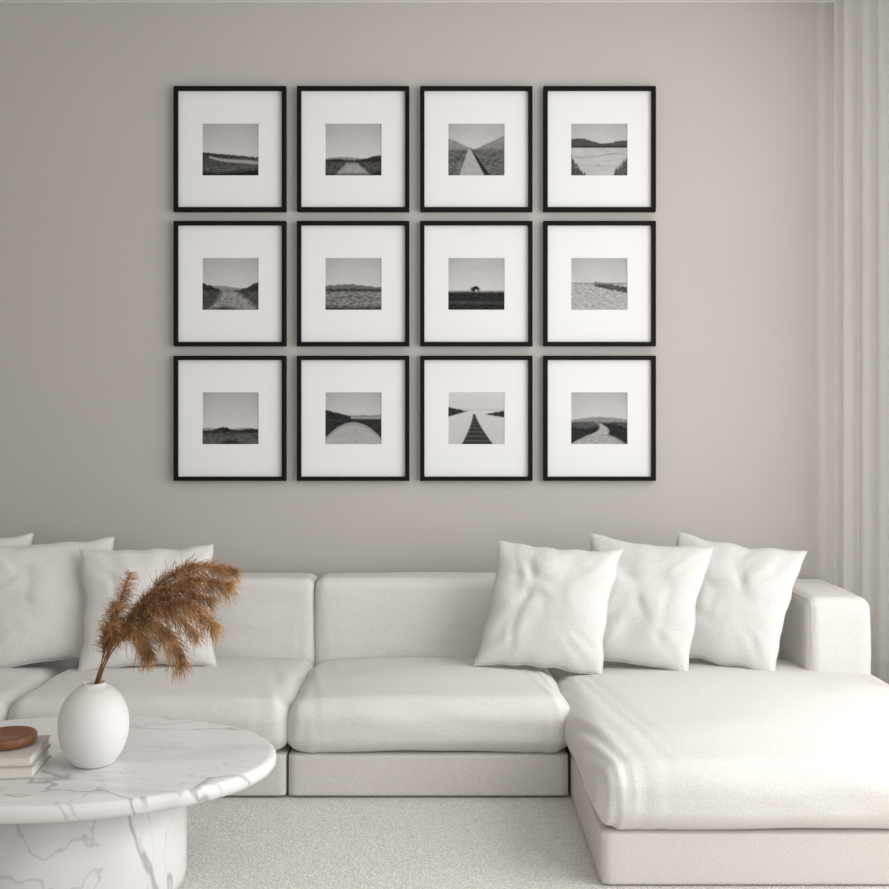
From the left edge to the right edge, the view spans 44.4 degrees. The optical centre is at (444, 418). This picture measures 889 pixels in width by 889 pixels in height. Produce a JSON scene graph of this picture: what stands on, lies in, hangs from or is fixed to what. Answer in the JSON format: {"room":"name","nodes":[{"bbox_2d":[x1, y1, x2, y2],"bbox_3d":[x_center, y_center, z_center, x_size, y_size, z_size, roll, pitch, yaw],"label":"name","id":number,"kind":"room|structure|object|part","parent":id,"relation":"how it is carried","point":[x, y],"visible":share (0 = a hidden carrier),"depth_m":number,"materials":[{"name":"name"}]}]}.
{"room":"living room","nodes":[
{"label":"living room","id":0,"kind":"room"},
{"bbox_2d":[0,0,833,1],"bbox_3d":[-0.740,-1.945,1.175,5.920,0.100,7.750,0,0,0],"label":"ceiling","id":1,"kind":"structure","parent":0,"point":[0,0],"depth_m":4.93,"materials":[{"name":"white paint"}]},
{"bbox_2d":[834,0,888,683],"bbox_3d":[1.931,-0.276,4.426,0.104,3.231,0.974,0,0,-16],"label":"curtain","id":2,"kind":"object","parent":1,"relation":"hanging from","point":[861,27],"visible":0.86,"depth_m":4.75,"materials":[{"name":"white fabric"}]},
{"bbox_2d":[0,2,834,584],"bbox_3d":[-0.740,-0.273,5.000,5.920,3.245,0.100,0,0,0],"label":"wall","id":3,"kind":"structure","parent":0,"point":[744,350],"depth_m":4.95,"materials":[{"name":"paint"}]},
{"bbox_2d":[173,86,286,211],"bbox_3d":[-0.971,-1.222,4.933,0.508,0.566,0.033,0,0,0],"label":"picture frame","id":4,"kind":"object","parent":3,"relation":"attached to","point":[230,142],"visible":1,"depth_m":4.93,"materials":[{"name":"black"}]},
{"bbox_2d":[202,124,257,174],"bbox_3d":[-0.971,-1.222,4.937,0.256,0.236,0.001,0,0,0],"label":"print","id":5,"kind":"object","parent":4,"relation":"attached to","point":[227,149],"depth_m":4.94},
{"bbox_2d":[173,356,286,480],"bbox_3d":[-0.971,-0.003,4.933,0.508,0.566,0.033,0,0,0],"label":"picture frame","id":6,"kind":"object","parent":3,"relation":"attached to","point":[230,412],"visible":1,"depth_m":4.93,"materials":[{"name":"black"}]},
{"bbox_2d":[202,393,257,443],"bbox_3d":[-0.971,-0.003,4.937,0.256,0.236,0.001,0,0,0],"label":"print","id":7,"kind":"object","parent":6,"relation":"attached to","point":[227,418],"depth_m":4.94},
{"bbox_2d":[173,221,286,345],"bbox_3d":[-0.971,-0.613,4.933,0.508,0.566,0.033,0,0,0],"label":"picture frame","id":8,"kind":"object","parent":3,"relation":"attached to","point":[230,277],"visible":1,"depth_m":4.93,"materials":[{"name":"black"}]},
{"bbox_2d":[202,258,257,309],"bbox_3d":[-0.971,-0.613,4.937,0.256,0.236,0.001,0,0,0],"label":"print","id":9,"kind":"object","parent":8,"relation":"attached to","point":[227,283],"depth_m":4.94},
{"bbox_2d":[297,86,408,211],"bbox_3d":[-0.414,-1.222,4.933,0.508,0.566,0.033,0,0,0],"label":"picture frame","id":10,"kind":"object","parent":3,"relation":"attached to","point":[353,141],"visible":1,"depth_m":4.93,"materials":[{"name":"black"}]},
{"bbox_2d":[325,124,380,174],"bbox_3d":[-0.414,-1.222,4.937,0.256,0.236,0.001,0,0,0],"label":"print","id":11,"kind":"object","parent":10,"relation":"attached to","point":[350,149],"depth_m":4.94},
{"bbox_2d":[297,221,408,345],"bbox_3d":[-0.414,-0.613,4.933,0.508,0.566,0.033,0,0,0],"label":"picture frame","id":12,"kind":"object","parent":3,"relation":"attached to","point":[353,276],"visible":1,"depth_m":4.93,"materials":[{"name":"black"}]},
{"bbox_2d":[325,258,380,309],"bbox_3d":[-0.414,-0.613,4.937,0.256,0.236,0.001,0,0,0],"label":"print","id":13,"kind":"object","parent":12,"relation":"attached to","point":[350,283],"depth_m":4.94},
{"bbox_2d":[297,356,408,480],"bbox_3d":[-0.414,-0.003,4.933,0.508,0.566,0.033,0,0,0],"label":"picture frame","id":14,"kind":"object","parent":3,"relation":"attached to","point":[353,411],"visible":1,"depth_m":4.93,"materials":[{"name":"black"}]},
{"bbox_2d":[325,393,380,443],"bbox_3d":[-0.414,-0.003,4.937,0.256,0.236,0.001,0,0,0],"label":"print","id":15,"kind":"object","parent":14,"relation":"attached to","point":[350,418],"depth_m":4.94},
{"bbox_2d":[420,86,532,211],"bbox_3d":[0.144,-1.222,4.933,0.508,0.566,0.033,0,0,0],"label":"picture frame","id":16,"kind":"object","parent":3,"relation":"attached to","point":[476,142],"visible":1,"depth_m":4.93,"materials":[{"name":"black"}]},
{"bbox_2d":[448,124,503,174],"bbox_3d":[0.144,-1.222,4.937,0.256,0.236,0.001,0,0,0],"label":"print","id":17,"kind":"object","parent":16,"relation":"attached to","point":[473,149],"depth_m":4.94},
{"bbox_2d":[420,221,532,345],"bbox_3d":[0.144,-0.613,4.933,0.508,0.566,0.033,0,0,0],"label":"picture frame","id":18,"kind":"object","parent":3,"relation":"attached to","point":[476,277],"visible":1,"depth_m":4.93,"materials":[{"name":"black"}]},
{"bbox_2d":[448,258,503,309],"bbox_3d":[0.144,-0.613,4.937,0.256,0.236,0.001,0,0,0],"label":"print","id":19,"kind":"object","parent":18,"relation":"attached to","point":[473,283],"depth_m":4.94},
{"bbox_2d":[420,356,532,480],"bbox_3d":[0.144,-0.003,4.933,0.508,0.566,0.033,0,0,0],"label":"picture frame","id":20,"kind":"object","parent":3,"relation":"attached to","point":[476,412],"visible":1,"depth_m":4.93,"materials":[{"name":"black"}]},
{"bbox_2d":[448,393,503,443],"bbox_3d":[0.144,-0.003,4.937,0.256,0.236,0.001,0,0,0],"label":"print","id":21,"kind":"object","parent":20,"relation":"attached to","point":[473,418],"depth_m":4.94},
{"bbox_2d":[543,86,655,211],"bbox_3d":[0.702,-1.222,4.933,0.508,0.566,0.033,0,0,0],"label":"picture frame","id":22,"kind":"object","parent":3,"relation":"attached to","point":[599,142],"visible":1,"depth_m":4.93,"materials":[{"name":"black"}]},
{"bbox_2d":[571,124,626,174],"bbox_3d":[0.702,-1.222,4.937,0.256,0.236,0.001,0,0,0],"label":"print","id":23,"kind":"object","parent":22,"relation":"attached to","point":[596,149],"depth_m":4.94},
{"bbox_2d":[543,221,655,345],"bbox_3d":[0.702,-0.613,4.933,0.508,0.566,0.033,0,0,0],"label":"picture frame","id":24,"kind":"object","parent":3,"relation":"attached to","point":[599,277],"visible":1,"depth_m":4.93,"materials":[{"name":"black"}]},
{"bbox_2d":[571,258,626,309],"bbox_3d":[0.702,-0.613,4.937,0.256,0.236,0.001,0,0,0],"label":"print","id":25,"kind":"object","parent":24,"relation":"attached to","point":[596,283],"depth_m":4.94},
{"bbox_2d":[543,356,655,480],"bbox_3d":[0.702,-0.003,4.933,0.508,0.566,0.033,0,0,0],"label":"picture frame","id":26,"kind":"object","parent":3,"relation":"attached to","point":[599,412],"visible":1,"depth_m":4.93,"materials":[{"name":"black"}]},
{"bbox_2d":[571,393,626,443],"bbox_3d":[0.702,-0.003,4.937,0.256,0.236,0.001,0,0,0],"label":"print","id":27,"kind":"object","parent":26,"relation":"attached to","point":[596,418],"depth_m":4.94},
{"bbox_3d":[-0.740,1.400,1.175,5.920,0.100,7.750,0,0,0],"label":"floor","id":28,"kind":"structure","parent":0,"visible":0},
{"bbox_2d":[0,572,888,884],"bbox_3d":[-0.520,1.011,3.985,4.580,0.662,1.820,0,0,0],"label":"sectional sofa","id":29,"kind":"object","parent":28,"relation":"on","point":[359,684],"visible":0.75,"depth_m":3.85,"materials":[{"name":"fabric"}]},
{"bbox_2d":[0,533,32,546],"bbox_3d":[-1.973,0.749,4.461,0.559,0.532,0.214,0,0,-17],"label":"throw pillow","id":30,"kind":"object","parent":29,"relation":"on","point":[24,540],"visible":0.16,"depth_m":4.56,"materials":[{"name":"fabric"}]},
{"bbox_3d":[-2.061,1.087,4.262,1.036,0.213,0.901,0,0,0],"label":"seat","id":31,"kind":"part","parent":29,"relation":"part of","materials":[{"name":"fabric"}]},
{"bbox_2d":[0,537,113,667],"bbox_3d":[-1.625,0.750,4.441,0.564,0.510,0.218,0,0,-16],"label":"throw pillow","id":32,"kind":"object","parent":29,"relation":"on","point":[43,600],"visible":0.67,"depth_m":4.37,"materials":[{"name":"fabric"}]},
{"bbox_2d":[78,544,216,670],"bbox_3d":[-1.201,0.761,4.401,0.556,0.481,0.217,0,0,-9],"label":"throw pillow","id":33,"kind":"object","parent":29,"relation":"on","point":[101,570],"visible":0.61,"depth_m":4.35,"materials":[{"name":"fabric"}]},
{"bbox_3d":[-1.057,1.089,4.264,1.034,0.212,0.905,0,0,0],"label":"seat","id":34,"kind":"part","parent":29,"relation":"part of","materials":[{"name":"fabric"}]},
{"bbox_3d":[-0.058,1.088,4.263,1.036,0.214,0.898,0,0,0],"label":"seat","id":35,"kind":"part","parent":29,"relation":"part of","materials":[{"name":"fabric"}]},
{"bbox_2d":[474,540,623,673],"bbox_3d":[0.423,0.756,4.383,0.588,0.510,0.221,0,0,11],"label":"throw pillow","id":36,"kind":"object","parent":29,"relation":"on","point":[549,606],"visible":1,"depth_m":4.33,"materials":[{"name":"fabric"}]},
{"bbox_2d":[590,534,713,670],"bbox_3d":[0.789,0.749,4.436,0.587,0.534,0.214,0,0,18],"label":"throw pillow","id":37,"kind":"object","parent":29,"relation":"on","point":[651,619],"visible":0.71,"depth_m":4.36,"materials":[{"name":"fabric"}]},
{"bbox_3d":[1.095,1.084,3.894,1.349,0.224,1.635,0,0,0],"label":"chaise seat","id":38,"kind":"part","parent":29,"relation":"part of","materials":[{"name":"fabric"}]},
{"bbox_2d":[676,532,806,670],"bbox_3d":[1.148,0.752,4.454,0.636,0.549,0.216,0,0,21],"label":"throw pillow","id":39,"kind":"object","parent":29,"relation":"on","point":[743,600],"visible":0.67,"depth_m":4.37,"materials":[{"name":"fabric"}]},
{"bbox_3d":[1.576,0.945,4.605,0.278,0.476,0.568,0,0,0],"label":"arm","id":40,"kind":"part","parent":29,"relation":"part of","materials":[{"name":"fabric"}]},
{"bbox_2d":[177,786,888,888],"bbox_3d":[-0.350,1.346,2.770,3.700,0.008,2.600,0,0,0],"label":"area rug","id":41,"kind":"object","parent":28,"relation":"on","point":[287,841],"visible":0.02,"depth_m":3.42,"materials":[{"name":"carpet"}]},
{"bbox_2d":[0,716,275,888],"bbox_3d":[-1.106,1.153,3.125,1.240,0.376,0.850,0,0,0],"label":"coffee table","id":42,"kind":"object","parent":41,"relation":"on","point":[121,824],"visible":0.82,"depth_m":2.92,"materials":[{"name":"stone"}]},
{"bbox_2d":[0,745,50,779],"bbox_3d":[-1.248,0.948,3.000,0.270,0.034,0.200,0,0,-7],"label":"book","id":43,"kind":"object","parent":42,"relation":"on","point":[24,772],"visible":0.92,"depth_m":2.92,"materials":[{"name":"grey paper"}]},
{"bbox_2d":[0,735,50,766],"bbox_3d":[-1.249,0.916,3.000,0.268,0.028,0.195,0,0,-5],"label":"book","id":44,"kind":"object","parent":43,"relation":"on","point":[25,756],"visible":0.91,"depth_m":2.94,"materials":[{"name":"grey paper"}]},
{"bbox_2d":[0,726,36,750],"bbox_3d":[-1.212,0.887,3.020,0.154,0.030,0.154,0,0,0],"label":"wooden dish","id":45,"kind":"object","parent":44,"relation":"on","point":[11,737],"visible":1,"depth_m":3.01,"materials":[{"name":"brown wood"}]},
{"bbox_2d":[58,554,244,768],"bbox_3d":[-0.818,0.669,3.045,0.523,0.591,0.207,0,0,0],"label":"vase","id":46,"kind":"object","parent":42,"relation":"on","point":[93,720],"visible":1,"depth_m":3.00,"materials":[{"name":"white ceramic"}]}
]}

